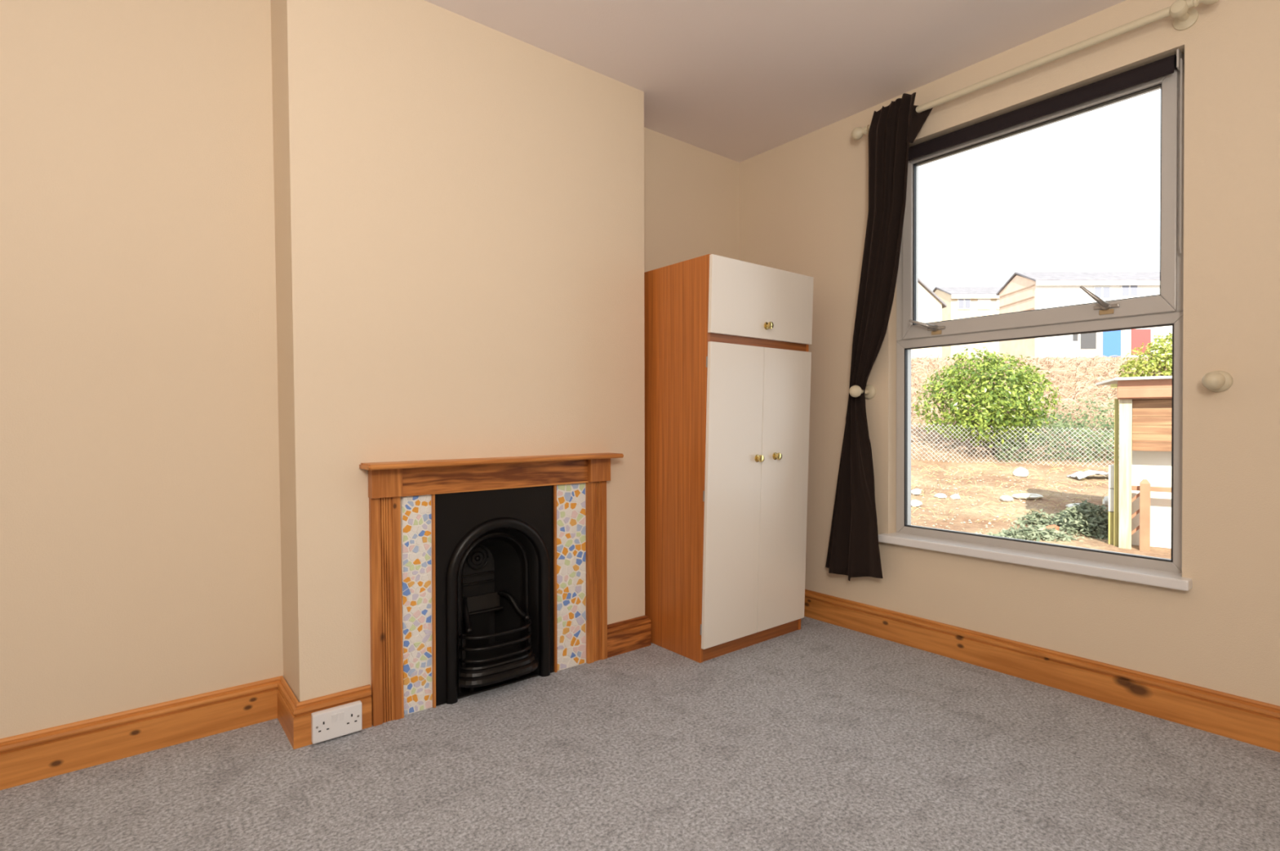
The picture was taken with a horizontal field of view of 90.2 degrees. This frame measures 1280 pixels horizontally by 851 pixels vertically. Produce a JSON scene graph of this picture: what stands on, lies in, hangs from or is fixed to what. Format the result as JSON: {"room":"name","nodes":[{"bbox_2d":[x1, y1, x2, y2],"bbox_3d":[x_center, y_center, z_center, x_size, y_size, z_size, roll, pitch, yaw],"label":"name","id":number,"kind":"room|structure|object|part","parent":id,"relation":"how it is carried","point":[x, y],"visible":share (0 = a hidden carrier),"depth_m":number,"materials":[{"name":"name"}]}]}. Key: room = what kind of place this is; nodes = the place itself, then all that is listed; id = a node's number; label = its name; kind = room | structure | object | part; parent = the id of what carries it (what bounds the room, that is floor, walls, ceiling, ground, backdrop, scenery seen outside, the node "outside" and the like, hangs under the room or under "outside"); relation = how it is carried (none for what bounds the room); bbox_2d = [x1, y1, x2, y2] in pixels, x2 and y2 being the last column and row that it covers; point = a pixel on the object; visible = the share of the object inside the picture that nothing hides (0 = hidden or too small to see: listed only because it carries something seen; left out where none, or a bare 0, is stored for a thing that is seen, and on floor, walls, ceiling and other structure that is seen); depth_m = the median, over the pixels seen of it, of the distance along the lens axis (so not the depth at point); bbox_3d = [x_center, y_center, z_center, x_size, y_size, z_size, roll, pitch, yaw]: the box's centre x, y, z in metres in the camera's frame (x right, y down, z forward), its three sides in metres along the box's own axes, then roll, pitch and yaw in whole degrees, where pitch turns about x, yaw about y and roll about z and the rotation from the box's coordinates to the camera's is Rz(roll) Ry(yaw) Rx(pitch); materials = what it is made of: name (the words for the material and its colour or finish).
{"room":"bedroom","nodes":[
{"label":"bedroom","id":0,"kind":"room"},
{"bbox_2d":[0,0,739,738],"bbox_3d":[-1.391,-0.209,2.121,5.207,2.508,0.150,-1,1,-39],"label":"wall","id":1,"kind":"structure","parent":0,"point":[140,566],"depth_m":1.93,"materials":[{"name":"beige paint"}]},
{"bbox_2d":[0,675,282,790],"bbox_3d":[-2.227,0.927,1.344,2.614,0.133,0.019,-1,1,-39],"label":"baseboard","id":2,"kind":"structure","parent":1,"relation":"attached to","point":[42,753],"depth_m":1.91,"materials":[{"name":"brown wood"}]},
{"bbox_2d":[270,0,644,702],"bbox_3d":[-0.608,-0.244,2.488,1.403,2.448,0.263,-1,1,-39],"label":"wall","id":3,"kind":"structure","parent":0,"point":[459,200],"depth_m":2.22,"materials":[{"name":"beige paint"}]},
{"bbox_2d":[277,675,298,748],"bbox_3d":[-1.136,0.918,2.057,0.019,0.133,0.282,-1,1,-39],"label":"baseboard","id":4,"kind":"structure","parent":3,"relation":"attached to","point":[287,701],"depth_m":2.04,"materials":[{"name":"brown wood"}]},
{"bbox_2d":[293,684,372,748],"bbox_3d":[-0.972,0.918,2.021,0.229,0.133,0.019,-1,1,-39],"label":"baseboard","id":5,"kind":"structure","parent":3,"relation":"attached to","point":[302,720],"depth_m":2.00,"materials":[{"name":"brown wood"}]},
{"bbox_2d":[311,700,362,743],"bbox_3d":[-0.953,0.932,2.007,0.145,0.091,0.025,-1,1,-39],"label":"power socket","id":6,"kind":"object","parent":5,"relation":"attached to","point":[331,722],"visible":1,"depth_m":2.00,"materials":[{"name":"white plastic"}]},
{"bbox_2d":[331,713,337,722],"bbox_3d":[-0.954,0.914,1.993,0.015,0.024,0.004,-1,1,-39],"label":"rocker switch","id":7,"kind":"object","parent":6,"relation":"attached to","point":[334,716],"depth_m":1.99,"materials":[{"name":"white plastic"}]},
{"bbox_2d":[338,711,344,719],"bbox_3d":[-0.938,0.914,2.006,0.015,0.024,0.004,-1,1,-39],"label":"rocker switch","id":8,"kind":"object","parent":6,"relation":"attached to","point":[341,714],"depth_m":2.01,"materials":[{"name":"white plastic"}]},
{"bbox_2d":[607,614,651,657],"bbox_3d":[-0.051,0.910,2.766,0.241,0.133,0.019,-1,1,-39],"label":"baseboard","id":9,"kind":"structure","parent":3,"relation":"attached to","point":[633,633],"depth_m":2.76,"materials":[{"name":"brown wood"}]},
{"bbox_2d":[0,616,1279,850],"bbox_3d":[0.152,1.028,0.226,4.907,0.060,4.750,-1,1,-39],"label":"floor","id":10,"kind":"structure","parent":0,"point":[820,735],"depth_m":1.81,"materials":[{"name":"grey carpet"}]},
{"bbox_2d":[359,452,623,725],"bbox_3d":[-0.487,0.550,2.351,1.004,0.862,0.110,-1,1,-39],"label":"fireplace surround","id":11,"kind":"object","parent":10,"relation":"on","point":[402,606],"visible":1,"depth_m":2.22,"materials":[{"name":"brown wood"}]},
{"bbox_3d":[-0.766,0.611,2.193,0.102,0.745,0.005,-1,1,-39],"label":"tile panel","id":12,"kind":"part","parent":11,"relation":"part of","materials":[{"name":"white tile"}]},
{"bbox_2d":[359,452,623,470],"bbox_3d":[-0.488,0.128,2.348,1.004,0.017,0.110,-1,1,-39],"label":"mantel shelf","id":13,"kind":"object","parent":11,"relation":"attached to","point":[469,463],"depth_m":2.29,"materials":[{"name":"brown wood"}]},
{"bbox_3d":[-0.281,0.606,2.586,0.143,0.745,0.005,-1,1,-39],"label":"tile panel","id":14,"kind":"part","parent":11,"relation":"part of","materials":[{"name":"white tile"}]},
{"bbox_2d":[435,484,554,706],"bbox_3d":[-0.567,0.608,2.426,0.482,0.744,0.276,-1,1,-39],"label":"fireplace","id":15,"kind":"object","parent":10,"relation":"on","point":[476,653],"visible":0.99,"depth_m":2.43,"materials":[{"name":"black metal"}]},
{"bbox_2d":[462,590,529,647],"bbox_3d":[-0.576,0.760,2.447,0.260,0.215,0.172,-1,1,-39],"label":"basket","id":16,"kind":"object","parent":15,"relation":"on","point":[511,606],"depth_m":2.51,"materials":[{"name":"black metal"}]},
{"bbox_3d":[-0.593,0.977,2.462,0.442,0.006,0.190,-1,1,-39],"label":"hearth plate","id":17,"kind":"part","parent":15,"relation":"part of","materials":[{"name":"black metal"}]},
{"bbox_2d":[644,253,813,662],"bbox_3d":[0.369,0.140,2.994,0.673,1.668,0.620,-1,1,-39],"label":"wardrobe","id":18,"kind":"object","parent":10,"relation":"on","point":[727,359],"visible":0.96,"depth_m":2.75,"materials":[{"name":"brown wood"}]},
{"bbox_3d":[0.104,0.142,2.805,0.016,1.668,0.580,-1,1,-39],"label":"panel","id":19,"kind":"part","parent":18,"relation":"part of","materials":[{"name":"brown wood"}]},
{"bbox_3d":[0.396,0.288,2.698,0.329,1.255,0.058,-1,1,-39],"label":"door","id":20,"kind":"part","parent":18,"relation":"part of","materials":[{"name":"white laminate"}]},
{"bbox_3d":[0.369,-0.356,2.992,0.637,0.060,0.519,-1,1,-39],"label":"divider rail","id":21,"kind":"part","parent":18,"relation":"part of","materials":[{"name":"brown wood"}]},
{"bbox_3d":[0.518,0.142,2.760,0.033,0.033,0.031,-1,1,-39],"label":"knob","id":22,"kind":"part","parent":18,"relation":"part of","materials":[{"name":"gold metal"}]},
{"bbox_3d":[0.542,-0.533,2.776,0.669,0.312,0.027,-1,1,-39],"label":"door","id":23,"kind":"part","parent":18,"relation":"part of","materials":[{"name":"white laminate"}]},
{"bbox_3d":[0.559,-0.433,2.765,0.033,0.033,0.031,-1,1,-39],"label":"knob","id":24,"kind":"part","parent":18,"relation":"part of","materials":[{"name":"gold metal"}]},
{"bbox_3d":[0.612,0.137,2.836,0.033,0.033,0.031,-1,1,-39],"label":"knob","id":25,"kind":"part","parent":18,"relation":"part of","materials":[{"name":"gold metal"}]},
{"bbox_3d":[0.656,0.285,2.909,0.336,1.255,0.058,-1,1,-39],"label":"door","id":26,"kind":"part","parent":18,"relation":"part of","materials":[{"name":"white laminate"}]},
{"bbox_3d":[0.612,0.137,3.217,0.016,1.668,0.580,-1,1,-39],"label":"panel","id":27,"kind":"part","parent":18,"relation":"part of","materials":[{"name":"white wood"}]},
{"bbox_2d":[424,0,1125,162],"bbox_3d":[0.147,-1.470,0.205,5.207,0.040,5.050,-1,1,-39],"label":"ceiling","id":28,"kind":"structure","parent":0,"point":[739,81],"depth_m":2.47,"materials":[{"name":"white paint"}]},
{"bbox_2d":[739,0,1279,706],"bbox_3d":[2.115,-0.214,1.806,0.150,2.508,4.750,-1,1,-39],"label":"wall","id":29,"kind":"structure","parent":0,"point":[804,200],"depth_m":2.14,"materials":[{"name":"beige paint"}]},
{"bbox_2d":[848,384,875,399],"bbox_3d":[1.015,-0.156,2.933,0.142,0.068,0.068,-1,1,-39],"label":"curtain holdback","id":30,"kind":"object","parent":29,"relation":"attached to","point":[855,390],"visible":0.91,"depth_m":2.95,"materials":[{"name":"beige paint"}]},
{"bbox_3d":[1.032,-0.156,2.947,0.075,0.026,0.026,-1,1,-39],"label":"stem","id":31,"kind":"part","parent":30,"relation":"part of","materials":[{"name":"beige paint"}]},
{"bbox_2d":[851,0,1218,139],"bbox_3d":[1.404,-1.327,2.461,0.116,0.064,1.279,-1,1,-39],"label":"pole","id":32,"kind":"object","parent":29,"relation":"attached to","point":[1185,16],"visible":0.77,"depth_m":2.21,"materials":[{"name":"beige paint"}]},
{"bbox_2d":[825,92,933,580],"bbox_3d":[1.030,-0.341,2.865,0.125,2.118,0.513,-1,1,-41],"label":"curtain","id":33,"kind":"object","parent":32,"relation":"hanging from","point":[853,549],"visible":0.98,"depth_m":2.86,"materials":[{"name":"black fabric"}]},
{"bbox_2d":[878,53,1192,591],"bbox_3d":[1.489,-0.360,2.524,0.181,1.780,1.090,-1,1,-39],"label":"window","id":34,"kind":"structure","parent":29,"relation":"in","point":[1165,308],"depth_m":2.40,"materials":[{"name":"grey plastic"}]},
{"bbox_3d":[1.234,-0.438,2.785,0.111,0.052,0.019,0,1,22],"label":"lever","id":35,"kind":"part","parent":34,"relation":"part of","materials":[{"name":"grey metal"}]},
{"bbox_3d":[1.292,-0.423,2.781,0.008,0.012,0.076,-1,1,-39],"label":"handle","id":36,"kind":"part","parent":34,"relation":"part of","materials":[{"name":"grey metal"}]},
{"bbox_3d":[1.524,-0.807,2.546,0.062,0.836,0.974,-1,1,-39],"label":"opening sash","id":37,"kind":"part","parent":34,"relation":"part of","materials":[{"name":"grey plastic"}]},
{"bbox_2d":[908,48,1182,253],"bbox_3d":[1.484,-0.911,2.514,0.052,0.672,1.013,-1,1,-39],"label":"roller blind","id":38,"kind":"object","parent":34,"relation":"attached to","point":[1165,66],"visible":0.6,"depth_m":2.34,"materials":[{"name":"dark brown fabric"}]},
{"bbox_3d":[1.798,-0.893,2.119,0.020,0.642,0.004,-1,1,-39],"label":"pull chain","id":39,"kind":"part","parent":38,"relation":"part of","materials":[{"name":"grey plastic"}]},
{"bbox_3d":[1.635,-0.462,2.297,0.090,0.086,0.019,0,1,21],"label":"lever","id":40,"kind":"part","parent":34,"relation":"part of","materials":[{"name":"grey metal"}]},
{"bbox_3d":[1.681,-0.428,2.300,0.008,0.012,0.076,-1,1,-39],"label":"handle","id":41,"kind":"part","parent":34,"relation":"part of","materials":[{"name":"grey metal"}]},
{"bbox_2d":[804,588,1279,751],"bbox_3d":[2.052,0.914,1.762,0.019,0.133,4.750,-1,1,-39],"label":"baseboard","id":42,"kind":"structure","parent":29,"relation":"attached to","point":[1251,721],"depth_m":2.33,"materials":[{"name":"brown wood"}]},
{"bbox_2d":[1201,370,1232,391],"bbox_3d":[1.799,-0.140,1.996,0.102,0.068,0.068,-1,1,-39],"label":"curtain holdback","id":43,"kind":"object","parent":29,"relation":"attached to","point":[1216,380],"visible":1,"depth_m":1.98,"materials":[{"name":"beige paint"}]},
{"label":"outside","id":44,"kind":"structure","parent":0,"visible":0},
{"bbox_2d":[911,356,1171,558],"bbox_3d":[36.319,-2.894,103.788,181.338,6.315,119.595,-1,1,-39],"label":"ground","id":45,"kind":"structure","parent":44,"point":[1099,489],"depth_m":8.90,"materials":[{"name":"soil"}]},
{"bbox_2d":[911,488,920,494],"bbox_3d":[3.464,0.837,8.006,0.118,0.091,0.122,0,1,21],"label":"rock","id":46,"kind":"object","parent":45,"relation":"on","point":[917,491],"visible":0.98,"depth_m":7.97,"materials":[{"name":"stone"}]},
{"bbox_2d":[911,499,922,506],"bbox_3d":[3.203,0.907,7.405,0.122,0.090,0.120,-1,1,-43],"label":"rock","id":47,"kind":"object","parent":45,"relation":"on","point":[915,503],"visible":0.89,"depth_m":7.37,"materials":[{"name":"stone"}]},
{"bbox_2d":[911,277,946,357],"bbox_3d":[17.685,-7.514,47.838,6.700,7.940,8.200,0,0,0],"label":"house","id":48,"kind":"structure","parent":45,"relation":"on","point":[931,305],"depth_m":43.93,"materials":[{"name":"brick"}]},
{"bbox_2d":[933,493,946,497],"bbox_3d":[3.696,0.865,7.859,0.148,0.063,0.125,0,0,12],"label":"rock","id":49,"kind":"object","parent":45,"relation":"on","point":[938,495],"visible":0.99,"depth_m":7.81,"materials":[{"name":"stone"}]},
{"bbox_2d":[950,493,960,498],"bbox_3d":[3.859,0.871,7.809,0.115,0.073,0.101,0,1,32],"label":"rock","id":50,"kind":"object","parent":45,"relation":"on","point":[954,495],"visible":0.98,"depth_m":7.78,"materials":[{"name":"stone"}]},
{"bbox_2d":[932,286,1001,357],"bbox_3d":[38.680,-9.963,64.888,17.240,8.320,6.560,0,0,0],"label":"house","id":51,"kind":"structure","parent":45,"relation":"on","point":[962,302],"depth_m":61.94,"materials":[{"name":"paint"}]},
{"bbox_3d":[31.103,-11.786,61.791,0.495,0.850,0.017,0,0,0],"label":"pane","id":52,"kind":"part","parent":51,"relation":"part of","materials":[{"name":"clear glass"}]},
{"bbox_3d":[31.728,-11.787,61.791,0.495,0.850,0.017,0,0,0],"label":"pane","id":53,"kind":"part","parent":51,"relation":"part of","materials":[{"name":"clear glass"}]},
{"bbox_2d":[911,346,1062,455],"bbox_3d":[6.017,-0.358,11.054,2.445,2.057,1.665,0,1,-22],"label":"bush","id":54,"kind":"object","parent":45,"relation":"on","point":[1018,393],"visible":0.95,"depth_m":10.81,"materials":[{"name":"green plant"}]},
{"bbox_2d":[1000,495,1013,501],"bbox_3d":[4.406,0.879,7.657,0.152,0.081,0.132,0,0,0],"label":"rock","id":55,"kind":"object","parent":45,"relation":"on","point":[1004,498],"visible":0.99,"depth_m":7.62,"materials":[{"name":"stone"}]},
{"bbox_2d":[911,462,1108,523],"bbox_3d":[4.666,0.814,8.600,3.176,0.414,5.987,0,1,36],"label":"dry grass","id":56,"kind":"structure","parent":45,"relation":"on","point":[996,465],"depth_m":8.40,"materials":[{"name":"beige plant"}]},
{"bbox_2d":[911,464,1108,539],"bbox_3d":[4.539,0.833,8.405,3.191,0.383,6.850,0,1,38],"label":"rubble","id":57,"kind":"object","parent":45,"relation":"on","point":[1026,504],"visible":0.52,"depth_m":7.81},
{"bbox_2d":[911,422,1119,466],"bbox_3d":[6.601,0.335,10.334,5.438,1.032,0.067,0,0,12],"label":"wire fence","id":58,"kind":"object","parent":45,"relation":"on","point":[914,423],"visible":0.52,"depth_m":10.40,"materials":[{"name":"grey metal"}]},
{"bbox_2d":[1013,466,1028,476],"bbox_3d":[5.630,0.694,9.407,0.213,0.162,0.173,0,1,-16],"label":"rock","id":59,"kind":"object","parent":45,"relation":"on","point":[1020,471],"visible":0.94,"depth_m":9.34,"materials":[{"name":"stone"}]},
{"bbox_2d":[1012,493,1043,498],"bbox_3d":[4.705,0.864,7.759,0.355,0.081,0.166,0,0,11],"label":"rock","id":60,"kind":"object","parent":45,"relation":"on","point":[1033,495],"visible":0.94,"depth_m":7.71,"materials":[{"name":"stone"}]},
{"bbox_2d":[980,521,1090,542],"bbox_3d":[3.611,0.998,5.858,1.001,0.203,0.516,0,0,9],"label":"weed","id":61,"kind":"object","parent":45,"relation":"on","point":[1029,533],"visible":0.84,"depth_m":5.81,"materials":[{"name":"green plant"}]},
{"bbox_2d":[1010,508,1061,526],"bbox_3d":[4.063,0.954,6.501,0.584,0.202,0.493,-1,1,-39],"label":"weed","id":62,"kind":"object","parent":45,"relation":"on","point":[1037,517],"visible":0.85,"depth_m":6.49,"materials":[{"name":"green plant"}]},
{"bbox_2d":[911,354,1167,461],"bbox_3d":[9.667,-0.895,17.326,9.276,2.910,18.568,0,1,40],"label":"thicket","id":63,"kind":"object","parent":45,"relation":"on","point":[1035,362],"visible":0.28,"depth_m":16.11,"materials":[{"name":"plant"}]},
{"bbox_2d":[1043,524,1059,530],"bbox_3d":[3.904,0.998,6.090,0.205,0.102,0.112,0,0,-11],"label":"brick","id":64,"kind":"object","parent":45,"relation":"on","point":[1057,527],"visible":0.25,"depth_m":6.06,"materials":[{"name":"orange brick"}]},
{"bbox_2d":[993,393,1119,462],"bbox_3d":[7.959,0.021,11.539,4.116,1.276,2.034,0,0,0],"label":"growth","id":65,"kind":"object","parent":45,"relation":"on","point":[1060,423],"visible":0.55,"depth_m":10.88,"materials":[{"name":"green plant"}]},
{"bbox_2d":[1065,502,1079,507],"bbox_3d":[4.988,0.921,7.263,0.372,0.078,0.175,0,1,-17],"label":"rock","id":66,"kind":"object","parent":45,"relation":"on","point":[1068,504],"visible":0.3,"depth_m":7.21,"materials":[{"name":"stone"}]},
{"bbox_2d":[1040,499,1108,542],"bbox_3d":[4.351,0.905,6.182,1.088,0.360,1.047,0,1,-14],"label":"weed","id":67,"kind":"object","parent":45,"relation":"on","point":[1088,517],"visible":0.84,"depth_m":6.11,"materials":[{"name":"green plant"}]},
{"bbox_2d":[995,271,1172,357],"bbox_3d":[39.673,-8.233,52.402,17.740,8.770,5.560,0,0,0],"label":"house","id":68,"kind":"structure","parent":45,"relation":"on","point":[1024,291],"depth_m":49.88,"materials":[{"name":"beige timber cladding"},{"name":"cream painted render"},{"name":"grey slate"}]},
{"bbox_3d":[33.975,-7.064,49.786,0.380,0.940,0.028,0,0,0],"label":"pane","id":69,"kind":"part","parent":68,"relation":"part of","materials":[{"name":"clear glass"}]},
{"bbox_3d":[34.991,-6.752,49.789,1.230,1.570,0.028,0,0,0],"label":"pane","id":70,"kind":"part","parent":68,"relation":"part of","materials":[{"name":"clear glass"}]},
{"bbox_3d":[35.759,-10.368,49.803,0.520,0.800,0.017,0,0,0],"label":"pane","id":71,"kind":"part","parent":68,"relation":"part of","materials":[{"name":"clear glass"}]},
{"bbox_3d":[36.409,-10.370,49.803,0.520,0.800,0.017,0,0,0],"label":"pane","id":72,"kind":"part","parent":68,"relation":"part of","materials":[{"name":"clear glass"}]},
{"bbox_3d":[36.877,-6.421,49.857,1.400,2.100,0.059,0,0,0],"label":"garage door","id":73,"kind":"part","parent":68,"relation":"part of","materials":[{"name":"blue paint"}]},
{"bbox_3d":[37.908,-10.573,49.801,0.520,0.900,0.017,0,0,0],"label":"pane","id":74,"kind":"part","parent":68,"relation":"part of","materials":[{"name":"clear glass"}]},
{"bbox_3d":[38.558,-10.574,49.801,0.520,0.900,0.017,0,0,0],"label":"pane","id":75,"kind":"part","parent":68,"relation":"part of","materials":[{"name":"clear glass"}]},
{"bbox_3d":[39.142,-6.526,49.856,1.530,2.000,0.059,0,0,0],"label":"door","id":76,"kind":"part","parent":68,"relation":"part of","materials":[{"name":"red paint"}]},
{"bbox_2d":[1066,470,1108,479],"bbox_3d":[6.532,0.704,9.157,0.620,0.117,0.314,0,0,0],"label":"plastic sheet","id":77,"kind":"object","parent":45,"relation":"on","point":[1080,474],"visible":0.8,"depth_m":9.12,"materials":[{"name":"white"}]},
{"bbox_2d":[1102,495,1108,505],"bbox_3d":[5.447,0.867,7.359,0.209,0.152,0.165,0,0,0],"label":"garden stone","id":78,"kind":"object","parent":45,"relation":"on","point":[1105,500],"visible":0.29,"depth_m":7.34,"materials":[{"name":"stone"}]},
{"bbox_2d":[1107,464,1119,544],"bbox_3d":[4.199,0.750,5.658,0.074,0.800,0.090,0,1,37],"label":"post","id":79,"kind":"object","parent":45,"relation":"on","point":[1111,467],"visible":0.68,"depth_m":5.63,"materials":[{"name":"wood"}]},
{"bbox_2d":[1095,375,1172,551],"bbox_3d":[4.906,0.356,5.702,1.400,1.585,1.450,0,1,37],"label":"garden shed","id":80,"kind":"object","parent":45,"relation":"on","point":[1143,506],"visible":0.45,"depth_m":5.46,"materials":[{"name":"white wood"}]},
{"bbox_3d":[4.162,0.458,5.575,0.030,1.385,0.030,0,1,37],"label":"thin post","id":81,"kind":"part","parent":80,"relation":"part of","materials":[{"name":"wood"}]},
{"bbox_3d":[4.193,0.464,5.514,0.088,1.375,0.090,0,1,37],"label":"post","id":82,"kind":"part","parent":80,"relation":"part of","materials":[{"name":"white wood"}]},
{"bbox_3d":[4.292,0.804,5.424,0.070,0.695,0.080,0,1,37],"label":"newel post","id":83,"kind":"part","parent":80,"relation":"part of","materials":[{"name":"brown wood"}]},
{"bbox_3d":[4.719,0.472,5.338,1.040,1.360,0.040,0,1,37],"label":"wall panel","id":84,"kind":"part","parent":80,"relation":"part of","materials":[{"name":"beige"}]},
{"bbox_3d":[4.596,0.538,5.218,0.910,0.040,0.040,0,1,37],"label":"handrail","id":85,"kind":"part","parent":80,"relation":"part of","materials":[{"name":"brown wood"}]},
{"bbox_3d":[5.319,0.379,6.136,1.040,1.530,0.040,0,1,37],"label":"panel","id":86,"kind":"part","parent":80,"relation":"part of","materials":[{"name":"brown wood"}]},
{"bbox_2d":[1115,331,1172,377],"bbox_3d":[13.441,-1.536,16.111,2.802,1.636,1.655,0,0,0],"label":"bush","id":87,"kind":"object","parent":45,"relation":"on","point":[1163,362],"visible":0.3,"depth_m":15.91,"materials":[{"name":"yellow plant"}]}
]}

